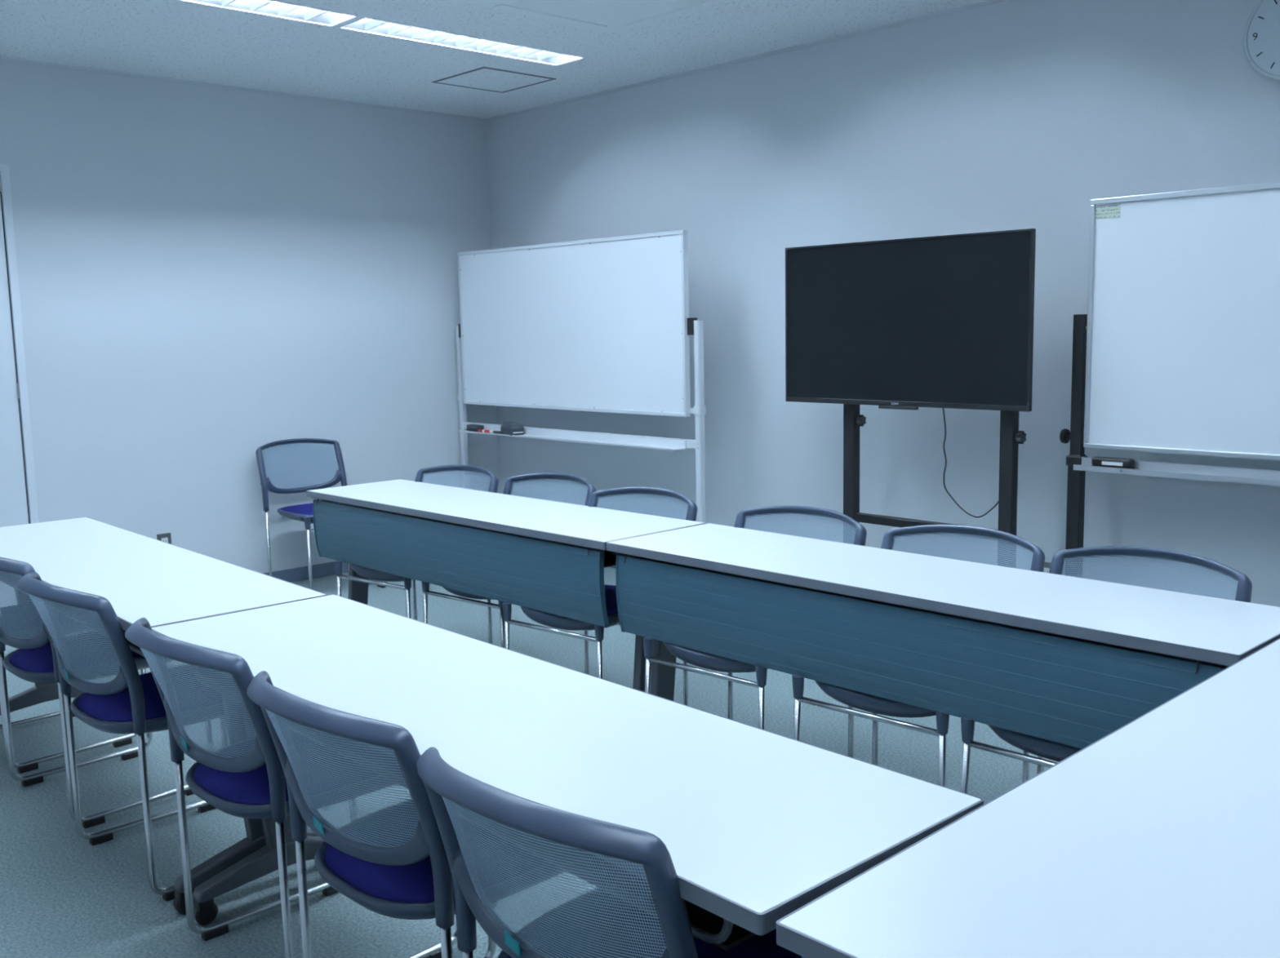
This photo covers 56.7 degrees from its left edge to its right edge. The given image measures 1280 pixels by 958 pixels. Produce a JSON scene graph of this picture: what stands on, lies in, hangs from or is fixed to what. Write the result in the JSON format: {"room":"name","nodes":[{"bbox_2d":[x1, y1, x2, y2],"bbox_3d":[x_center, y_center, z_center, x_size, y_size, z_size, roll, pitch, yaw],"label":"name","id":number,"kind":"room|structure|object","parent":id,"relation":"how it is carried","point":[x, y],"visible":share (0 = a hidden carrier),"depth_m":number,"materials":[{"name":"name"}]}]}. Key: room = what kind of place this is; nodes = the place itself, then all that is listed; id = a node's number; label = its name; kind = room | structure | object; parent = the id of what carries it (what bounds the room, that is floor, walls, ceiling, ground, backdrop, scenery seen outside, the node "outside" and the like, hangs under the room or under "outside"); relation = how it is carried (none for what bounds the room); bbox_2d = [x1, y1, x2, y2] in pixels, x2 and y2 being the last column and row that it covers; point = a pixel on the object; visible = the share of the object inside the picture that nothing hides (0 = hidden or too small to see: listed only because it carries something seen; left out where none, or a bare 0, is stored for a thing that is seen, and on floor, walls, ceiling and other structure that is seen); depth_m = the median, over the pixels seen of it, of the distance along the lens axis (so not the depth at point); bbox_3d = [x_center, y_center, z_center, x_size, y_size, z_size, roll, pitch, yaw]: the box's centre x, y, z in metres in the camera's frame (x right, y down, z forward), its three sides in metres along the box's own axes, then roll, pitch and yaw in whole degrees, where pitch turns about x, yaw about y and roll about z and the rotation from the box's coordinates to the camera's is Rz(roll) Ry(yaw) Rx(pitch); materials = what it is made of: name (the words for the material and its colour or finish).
{"room":"meeting room","nodes":[
{"label":"meeting room","id":0,"kind":"room"},
{"bbox_2d":[0,60,499,573],"bbox_3d":[-2.652,-0.627,5.649,4.741,2.575,0.120,-8,10,-43],"label":"wall","id":1,"kind":"structure","parent":0,"point":[209,277],"depth_m":6.07,"materials":[{"name":"paint"}]},
{"bbox_2d":[0,164,39,608],"bbox_3d":[-3.189,-0.315,5.133,0.985,2.110,0.179,-8,10,-43],"label":"door","id":2,"kind":"structure","parent":1,"relation":"in","point":[18,490],"depth_m":5.40,"materials":[{"name":"white paint"}]},
{"bbox_2d":[156,533,171,544],"bbox_3d":[-2.376,0.331,5.928,0.070,0.120,0.009,-8,10,-43],"label":"power outlet","id":3,"kind":"object","parent":1,"relation":"attached to","point":[166,538],"visible":0.34,"depth_m":5.92,"materials":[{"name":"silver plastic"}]},
{"bbox_2d":[160,537,168,542],"bbox_3d":[-2.375,0.312,5.923,0.032,0.034,0.004,-8,10,-43],"label":"socket","id":4,"kind":"object","parent":3,"relation":"attached to","point":[164,540],"depth_m":5.92,"materials":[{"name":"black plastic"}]},
{"bbox_2d":[0,56,486,121],"bbox_3d":[-2.633,-1.892,5.439,4.741,0.014,0.008,-8,10,-43],"label":"trim","id":5,"kind":"structure","parent":1,"relation":"attached to","point":[6,59],"depth_m":5.95,"materials":[{"name":"plastic"}]},
{"bbox_2d":[263,561,348,582],"bbox_3d":[-1.824,0.512,6.474,2.651,0.072,0.008,-8,10,-43],"label":"baseboard","id":6,"kind":"structure","parent":1,"relation":"attached to","point":[298,574],"depth_m":6.47,"materials":[{"name":"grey plastic"}]},
{"bbox_2d":[0,0,988,118],"bbox_3d":[-0.374,-1.705,3.050,4.981,0.140,6.831,-8,10,-43],"label":"ceiling","id":7,"kind":"structure","parent":0,"point":[175,39],"depth_m":5.14,"materials":[{"name":"white paint"}]},
{"bbox_2d":[179,0,358,26],"bbox_3d":[-1.605,-1.821,4.361,1.157,0.088,0.212,-8,10,-43],"label":"ceiling light","id":8,"kind":"object","parent":7,"relation":"attached to","point":[274,8],"visible":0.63,"depth_m":4.64,"materials":[{"name":"white plastic"}]},
{"bbox_2d":[337,17,586,66],"bbox_3d":[-0.744,-1.942,5.166,1.157,0.088,0.212,-8,10,-43],"label":"ceiling light","id":9,"kind":"object","parent":7,"relation":"attached to","point":[365,24],"visible":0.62,"depth_m":5.19,"materials":[{"name":"white plastic"}]},
{"bbox_2d":[431,66,555,93],"bbox_3d":[-0.734,-2.003,5.955,0.444,0.007,0.444,-8,10,-43],"label":"ceiling hatch","id":10,"kind":"object","parent":7,"relation":"attached to","point":[485,78],"visible":1,"depth_m":5.94,"materials":[{"name":"grey"}]},
{"bbox_2d":[466,0,729,32],"bbox_3d":[-0.114,-1.805,4.428,0.760,0.026,0.780,-8,10,-43],"label":"air conditioner","id":11,"kind":"object","parent":7,"relation":"attached to","point":[607,15],"visible":1,"depth_m":4.57,"materials":[{"name":"white plastic"}]},
{"bbox_2d":[515,0,690,22],"bbox_3d":[-0.114,-1.794,4.429,0.500,0.004,0.500,-8,10,-43],"label":"grille","id":12,"kind":"object","parent":11,"relation":"attached to","point":[603,11],"depth_m":4.54,"materials":[{"name":"white plastic"}]},
{"bbox_2d":[0,567,1057,957],"bbox_3d":[-0.321,0.968,3.397,4.981,0.100,6.831,-8,10,-43],"label":"floor","id":13,"kind":"structure","parent":0,"point":[63,895],"depth_m":3.31,"materials":[{"name":"carpet"}]},
{"bbox_2d":[0,602,136,773],"bbox_3d":[-2.020,0.499,3.865,0.490,0.775,0.569,6,10,44],"label":"mesh chair","id":14,"kind":"object","parent":13,"relation":"on","point":[32,765],"visible":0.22,"depth_m":3.80,"materials":[{"name":"silver metal"}]},
{"bbox_2d":[0,602,75,633],"bbox_3d":[-1.994,0.455,3.887,0.399,0.033,0.418,6,10,44],"label":"seat cushion","id":15,"kind":"object","parent":14,"relation":"on","point":[30,602],"depth_m":3.79,"materials":[{"name":"blue fabric"}]},
{"bbox_2d":[0,556,214,828],"bbox_3d":[-1.625,0.546,3.441,0.490,0.775,0.569,6,10,43],"label":"mesh chair","id":16,"kind":"object","parent":13,"relation":"on","point":[34,660],"visible":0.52,"depth_m":3.29,"materials":[{"name":"grey plastic"}]},
{"bbox_2d":[8,631,141,673],"bbox_3d":[-1.599,0.502,3.464,0.399,0.033,0.418,6,10,43],"label":"seat cushion","id":17,"kind":"object","parent":16,"relation":"on","point":[37,660],"depth_m":3.35,"materials":[{"name":"blue fabric"}]},
{"bbox_2d":[16,572,309,901],"bbox_3d":[-1.227,0.594,3.016,0.490,0.775,0.569,6,10,44],"label":"mesh chair","id":18,"kind":"object","parent":13,"relation":"on","point":[131,702],"visible":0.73,"depth_m":2.81,"materials":[{"name":"grey plastic"}]},
{"bbox_2d":[77,665,222,722],"bbox_3d":[-1.201,0.549,3.038,0.399,0.033,0.418,6,10,44],"label":"seat cushion","id":19,"kind":"object","parent":18,"relation":"on","point":[115,708],"depth_m":2.92,"materials":[{"name":"blue fabric"}]},
{"bbox_2d":[0,517,327,915],"bbox_3d":[-1.529,0.579,3.467,0.450,0.700,1.800,-8,10,-42],"label":"folding table","id":20,"kind":"object","parent":13,"relation":"on","point":[161,583],"visible":0.35,"depth_m":3.16,"materials":[{"name":"white laminate"}]},
{"bbox_2d":[124,617,457,957],"bbox_3d":[-0.744,0.650,2.507,0.569,0.775,0.490,-8,10,-44],"label":"mesh chair","id":21,"kind":"object","parent":13,"relation":"on","point":[246,779],"visible":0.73,"depth_m":2.31,"materials":[{"name":"grey plastic"}]},
{"bbox_2d":[194,729,378,804],"bbox_3d":[-0.717,0.606,2.529,0.418,0.033,0.399,-8,10,-44],"label":"seat cushion","id":22,"kind":"object","parent":21,"relation":"on","point":[214,787],"depth_m":2.40,"materials":[{"name":"blue fabric"}]},
{"bbox_2d":[255,438,387,590],"bbox_3d":[-1.674,0.190,6.201,0.490,0.775,0.569,-8,10,-43],"label":"mesh chair","id":23,"kind":"object","parent":13,"relation":"on","point":[300,513],"visible":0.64,"depth_m":6.28,"materials":[{"name":"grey fabric"}]},
{"bbox_2d":[303,516,311,528],"bbox_3d":[-1.645,0.216,5.868,0.032,0.057,0.032,-8,10,-43],"label":"socket","id":24,"kind":"object","parent":23,"relation":"attached to","point":[307,519],"depth_m":5.86,"materials":[{"name":"plastic"}]},
{"bbox_2d":[280,502,336,515],"bbox_3d":[-1.648,0.153,6.168,0.399,0.033,0.418,-8,10,-43],"label":"seat cushion","id":25,"kind":"object","parent":23,"relation":"on","point":[307,508],"depth_m":6.05,"materials":[{"name":"blue fabric"}]},
{"bbox_2d":[246,671,566,957],"bbox_3d":[-0.363,0.695,2.099,0.569,0.775,0.490,-8,10,-44],"label":"mesh chair","id":26,"kind":"object","parent":13,"relation":"on","point":[392,861],"visible":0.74,"depth_m":1.90,"materials":[{"name":"grey plastic"}]},
{"bbox_2d":[324,801,548,903],"bbox_3d":[-0.336,0.651,2.121,0.418,0.033,0.399,-8,10,-44],"label":"seat cushion","id":27,"kind":"object","parent":26,"relation":"on","point":[362,882],"depth_m":1.99,"materials":[{"name":"blue fabric"}]},
{"bbox_2d":[334,464,498,644],"bbox_3d":[-0.873,0.355,4.803,0.490,0.775,0.569,5,9,38],"label":"mesh chair","id":28,"kind":"object","parent":13,"relation":"on","point":[371,574],"visible":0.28,"depth_m":4.79,"materials":[{"name":"grey plastic"}]},
{"bbox_2d":[334,560,342,576],"bbox_3d":[-1.200,0.355,4.726,0.032,0.057,0.032,5,9,38],"label":"socket","id":29,"kind":"object","parent":28,"relation":"attached to","point":[338,564],"depth_m":4.71,"materials":[{"name":"plastic"}]},
{"bbox_2d":[403,577,411,588],"bbox_3d":[-0.875,0.382,4.468,0.032,0.057,0.032,5,9,38],"label":"socket","id":30,"kind":"object","parent":28,"relation":"attached to","point":[407,582],"depth_m":4.46,"materials":[{"name":"plastic"}]},
{"bbox_2d":[306,479,706,692],"bbox_3d":[-0.565,0.441,4.382,0.450,0.700,1.800,-8,10,-44],"label":"folding table","id":31,"kind":"object","parent":13,"relation":"on","point":[549,557],"visible":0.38,"depth_m":4.10,"materials":[{"name":"grey laminate"}]},
{"bbox_2d":[337,502,616,568],"bbox_3d":[-0.564,0.162,4.353,0.311,0.078,1.580,-8,10,-44],"label":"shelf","id":32,"kind":"object","parent":31,"relation":"attached to","point":[610,560],"depth_m":3.84,"materials":[{"name":"laminate"}]},
{"bbox_2d":[421,472,596,648],"bbox_3d":[-0.467,0.390,4.470,0.490,0.775,0.569,5,10,40],"label":"mesh chair","id":33,"kind":"object","parent":13,"relation":"on","point":[511,482],"visible":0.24,"depth_m":4.57,"materials":[{"name":"grey plastic"}]},
{"bbox_2d":[421,582,429,591],"bbox_3d":[-0.796,0.389,4.405,0.032,0.057,0.032,5,10,40],"label":"socket","id":34,"kind":"object","parent":33,"relation":"attached to","point":[425,586],"depth_m":4.39,"materials":[{"name":"plastic"}]},
{"bbox_2d":[497,600,503,608],"bbox_3d":[-0.481,0.418,4.135,0.032,0.057,0.032,5,10,40],"label":"socket","id":35,"kind":"object","parent":33,"relation":"attached to","point":[500,606],"depth_m":4.13,"materials":[{"name":"plastic"}]},
{"bbox_2d":[151,595,983,951],"bbox_3d":[-0.303,0.726,2.146,0.450,0.700,1.800,-8,10,-42],"label":"folding table","id":36,"kind":"object","parent":13,"relation":"on","point":[756,825],"visible":0.59,"depth_m":1.79,"materials":[{"name":"grey laminate"}]},
{"bbox_2d":[203,673,755,951],"bbox_3d":[-0.315,0.448,2.103,0.311,0.078,1.580,-8,10,-42],"label":"shelf","id":37,"kind":"object","parent":36,"relation":"attached to","point":[706,926],"depth_m":1.61,"materials":[{"name":"laminate"}]},
{"bbox_2d":[455,230,706,523],"bbox_3d":[-0.385,-0.359,6.340,0.480,1.778,1.992,-8,10,-43],"label":"whiteboard","id":38,"kind":"object","parent":13,"relation":"on","point":[598,325],"visible":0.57,"depth_m":6.12,"materials":[{"name":"white ceramic"}]},
{"bbox_2d":[466,424,484,431],"bbox_3d":[-0.955,-0.296,6.875,0.050,0.036,0.140,-6,9,-35],"label":"eraser","id":39,"kind":"object","parent":38,"relation":"on","point":[473,428],"visible":0.97,"depth_m":6.84,"materials":[{"name":"grey plastic"}]},
{"bbox_2d":[478,429,494,433],"bbox_3d":[-0.871,-0.271,6.747,0.135,0.017,0.017,5,10,40],"label":"marker pen","id":40,"kind":"object","parent":38,"relation":"on","point":[479,430],"visible":1,"depth_m":6.74,"materials":[{"name":"red"}]},
{"bbox_2d":[493,431,504,434],"bbox_3d":[-0.786,-0.261,6.656,0.105,0.017,0.017,6,10,42],"label":"marker pen","id":41,"kind":"object","parent":38,"relation":"on","point":[494,432],"visible":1,"depth_m":6.65,"materials":[{"name":"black plastic"}]},
{"bbox_2d":[500,422,524,435],"bbox_3d":[-0.713,-0.282,6.614,0.080,0.066,0.152,-6,9,-31],"label":"box","id":42,"kind":"object","parent":38,"relation":"on","point":[511,428],"visible":1,"depth_m":6.56,"materials":[{"name":"grey plastic"}]},
{"bbox_2d":[457,422,686,451],"bbox_3d":[-0.422,-0.232,6.313,0.094,0.046,1.775,-8,10,-43],"label":"tray","id":43,"kind":"object","parent":38,"relation":"on","point":[582,437],"depth_m":6.14,"materials":[{"name":"white metal"}]},
{"bbox_2d":[502,487,697,706],"bbox_3d":[-0.112,0.443,4.010,0.490,0.775,0.569,5,10,40],"label":"mesh chair","id":44,"kind":"object","parent":13,"relation":"on","point":[551,620],"visible":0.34,"depth_m":3.96,"materials":[{"name":"grey plastic"}]},
{"bbox_2d":[502,602,511,621],"bbox_3d":[-0.442,0.442,3.945,0.032,0.057,0.032,5,10,40],"label":"socket","id":45,"kind":"object","parent":44,"relation":"attached to","point":[507,606],"depth_m":3.93,"materials":[{"name":"plastic"}]},
{"bbox_2d":[538,584,617,616],"bbox_3d":[-0.138,0.407,3.976,0.399,0.033,0.418,5,10,40],"label":"seat cushion","id":46,"kind":"object","parent":44,"relation":"on","point":[610,590],"depth_m":3.87,"materials":[{"name":"blue fabric"}]},
{"bbox_2d":[594,624,604,640],"bbox_3d":[-0.126,0.470,3.676,0.032,0.057,0.032,5,10,40],"label":"socket","id":47,"kind":"object","parent":44,"relation":"attached to","point":[599,630],"depth_m":3.66,"materials":[{"name":"plastic"}]},
{"bbox_2d":[416,747,801,957],"bbox_3d":[0.002,0.739,1.709,0.490,0.775,0.569,6,10,44],"label":"mesh chair","id":48,"kind":"object","parent":13,"relation":"on","point":[597,923],"visible":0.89,"depth_m":1.48,"materials":[{"name":"grey plastic"}]},
{"bbox_2d":[506,890,801,957],"bbox_3d":[0.028,0.695,1.731,0.399,0.033,0.418,6,10,44],"label":"seat cushion","id":49,"kind":"object","parent":48,"relation":"on","point":[765,946],"depth_m":1.74,"materials":[{"name":"blue fabric"}]},
{"bbox_2d":[643,506,866,758],"bbox_3d":[0.357,0.498,3.516,0.490,0.775,0.569,6,10,43],"label":"mesh chair","id":50,"kind":"object","parent":13,"relation":"on","point":[696,658],"visible":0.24,"depth_m":3.48,"materials":[{"name":"grey plastic"}]},
{"bbox_2d":[643,637,653,658],"bbox_3d":[0.025,0.494,3.468,0.032,0.057,0.032,6,10,43],"label":"socket","id":51,"kind":"object","parent":50,"relation":"attached to","point":[648,642],"depth_m":3.46,"materials":[{"name":"plastic"}]},
{"bbox_2d":[681,646,718,656],"bbox_3d":[0.330,0.462,3.483,0.399,0.033,0.418,6,10,43],"label":"seat cushion","id":52,"kind":"object","parent":50,"relation":"on","point":[686,651],"depth_m":3.36,"materials":[{"name":"blue fabric"}]},
{"bbox_2d":[755,664,767,686],"bbox_3d":[0.326,0.525,3.183,0.032,0.057,0.032,6,10,43],"label":"socket","id":53,"kind":"object","parent":50,"relation":"attached to","point":[761,672],"depth_m":3.17,"materials":[{"name":"plastic"}]},
{"bbox_2d":[791,524,1044,786],"bbox_3d":[0.742,0.541,3.119,0.490,0.775,0.569,6,10,43],"label":"mesh chair","id":54,"kind":"object","parent":13,"relation":"on","point":[877,705],"visible":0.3,"depth_m":3.08,"materials":[{"name":"grey fabric"}]},
{"bbox_2d":[791,674,804,698],"bbox_3d":[0.410,0.538,3.071,0.032,0.057,0.032,6,10,43],"label":"socket","id":55,"kind":"object","parent":54,"relation":"attached to","point":[797,680],"depth_m":3.06,"materials":[{"name":"plastic"}]},
{"bbox_2d":[935,710,949,734],"bbox_3d":[0.711,0.569,2.785,0.032,0.057,0.032,6,10,43],"label":"socket","id":56,"kind":"object","parent":54,"relation":"attached to","point":[942,719],"depth_m":2.77,"materials":[{"name":"plastic"}]},
{"bbox_2d":[843,404,1026,568],"bbox_3d":[1.091,-0.028,4.635,0.520,1.500,0.834,-8,10,-43],"label":"stand","id":57,"kind":"object","parent":13,"relation":"on","point":[1011,437],"visible":0.23,"depth_m":4.67,"materials":[{"name":"black metal"}]},
{"bbox_2d":[785,228,1035,412],"bbox_3d":[1.014,-0.598,4.595,0.060,0.652,1.116,-8,10,-43],"label":"television","id":58,"kind":"object","parent":57,"relation":"attached to","point":[945,321],"visible":1,"depth_m":4.52,"materials":[{"name":"black"}]},
{"bbox_2d":[942,408,998,518],"bbox_3d":[1.286,-0.079,4.508,0.294,0.456,0.039,4,9,36],"label":"power cable","id":59,"kind":"object","parent":58,"relation":"hanging from","point":[948,494],"visible":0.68,"depth_m":4.58,"materials":[{"name":"black plastic"}]},
{"bbox_2d":[606,523,1279,749],"bbox_3d":[0.685,0.585,3.085,0.450,0.700,1.800,-8,10,-43],"label":"folding table","id":60,"kind":"object","parent":13,"relation":"on","point":[1072,661],"visible":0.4,"depth_m":2.81,"materials":[{"name":"grey"}]},
{"bbox_2d":[776,638,1279,957],"bbox_3d":[0.954,0.749,1.779,1.800,0.700,0.450,-8,10,-43],"label":"folding table","id":61,"kind":"object","parent":13,"relation":"on","point":[1158,837],"visible":1,"depth_m":1.40,"materials":[{"name":"grey laminate"}]},
{"bbox_2d":[960,546,1252,794],"bbox_3d":[1.087,0.581,2.763,0.569,0.775,0.490,-8,10,-44],"label":"mesh chair","id":62,"kind":"object","parent":13,"relation":"on","point":[1042,748],"visible":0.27,"depth_m":2.81,"materials":[{"name":"grey fabric"}]},
{"bbox_2d":[960,716,974,743],"bbox_3d":[0.754,0.576,2.727,0.032,0.057,0.032,-8,10,-44],"label":"socket","id":63,"kind":"object","parent":62,"relation":"attached to","point":[967,725],"depth_m":2.72,"materials":[{"name":"plastic"}]},
{"bbox_2d":[1059,182,1279,577],"bbox_3d":[2.244,-0.047,3.649,0.500,1.747,1.996,-8,10,-43],"label":"whiteboard","id":64,"kind":"object","parent":13,"relation":"on","point":[1176,346],"visible":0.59,"depth_m":3.99,"materials":[{"name":"white ceramic"}]},
{"bbox_2d":[1095,204,1119,219],"bbox_3d":[1.629,-0.931,4.128,0.001,0.044,0.086,-8,10,-43],"label":"paper note","id":65,"kind":"object","parent":64,"relation":"attached to","point":[1110,211],"visible":1,"depth_m":4.13,"materials":[{"name":"paper"}]},
{"bbox_2d":[1091,456,1134,469],"bbox_3d":[1.670,-0.054,4.190,0.041,0.042,0.146,-8,10,-43],"label":"eraser","id":66,"kind":"object","parent":64,"relation":"on","point":[1108,462],"visible":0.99,"depth_m":4.17,"materials":[{"name":"black plastic"}]},
{"bbox_2d":[1073,457,1279,486],"bbox_3d":[2.209,0.017,3.623,0.060,0.042,1.830,-8,10,-43],"label":"tray","id":67,"kind":"object","parent":64,"relation":"on","point":[1227,474],"depth_m":4.00,"materials":[{"name":"silver metal"}]},
{"bbox_2d":[486,0,1279,607],"bbox_3d":[1.419,-0.607,4.876,0.120,2.575,6.831,-8,10,-43],"label":"wall","id":68,"kind":"structure","parent":0,"point":[1009,114],"depth_m":5.03,"materials":[{"name":"paint"}]},
{"bbox_2d":[486,0,1007,121],"bbox_3d":[1.347,-1.871,4.668,0.008,0.014,6.591,-8,10,-43],"label":"trim","id":69,"kind":"structure","parent":68,"relation":"attached to","point":[989,2],"depth_m":5.45,"materials":[{"name":"plastic"}]},
{"bbox_2d":[1043,561,1051,573],"bbox_3d":[1.618,0.390,4.718,0.009,0.120,0.070,-8,10,-43],"label":"power outlet","id":70,"kind":"object","parent":68,"relation":"attached to","point":[1047,565],"visible":0.1,"depth_m":4.71,"materials":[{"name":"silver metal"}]},
{"bbox_2d":[1043,568,1049,573],"bbox_3d":[1.615,0.370,4.714,0.004,0.034,0.032,-8,10,-43],"label":"socket","id":71,"kind":"object","parent":70,"relation":"attached to","point":[1046,570],"depth_m":4.71,"materials":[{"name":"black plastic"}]},
{"bbox_2d":[1243,0,1279,80],"bbox_3d":[2.135,-1.461,3.865,0.037,0.310,0.310,-8,10,-43],"label":"wall clock","id":72,"kind":"object","parent":68,"relation":"attached to","point":[1261,38],"visible":1,"depth_m":3.92,"materials":[{"name":"grey plastic"}]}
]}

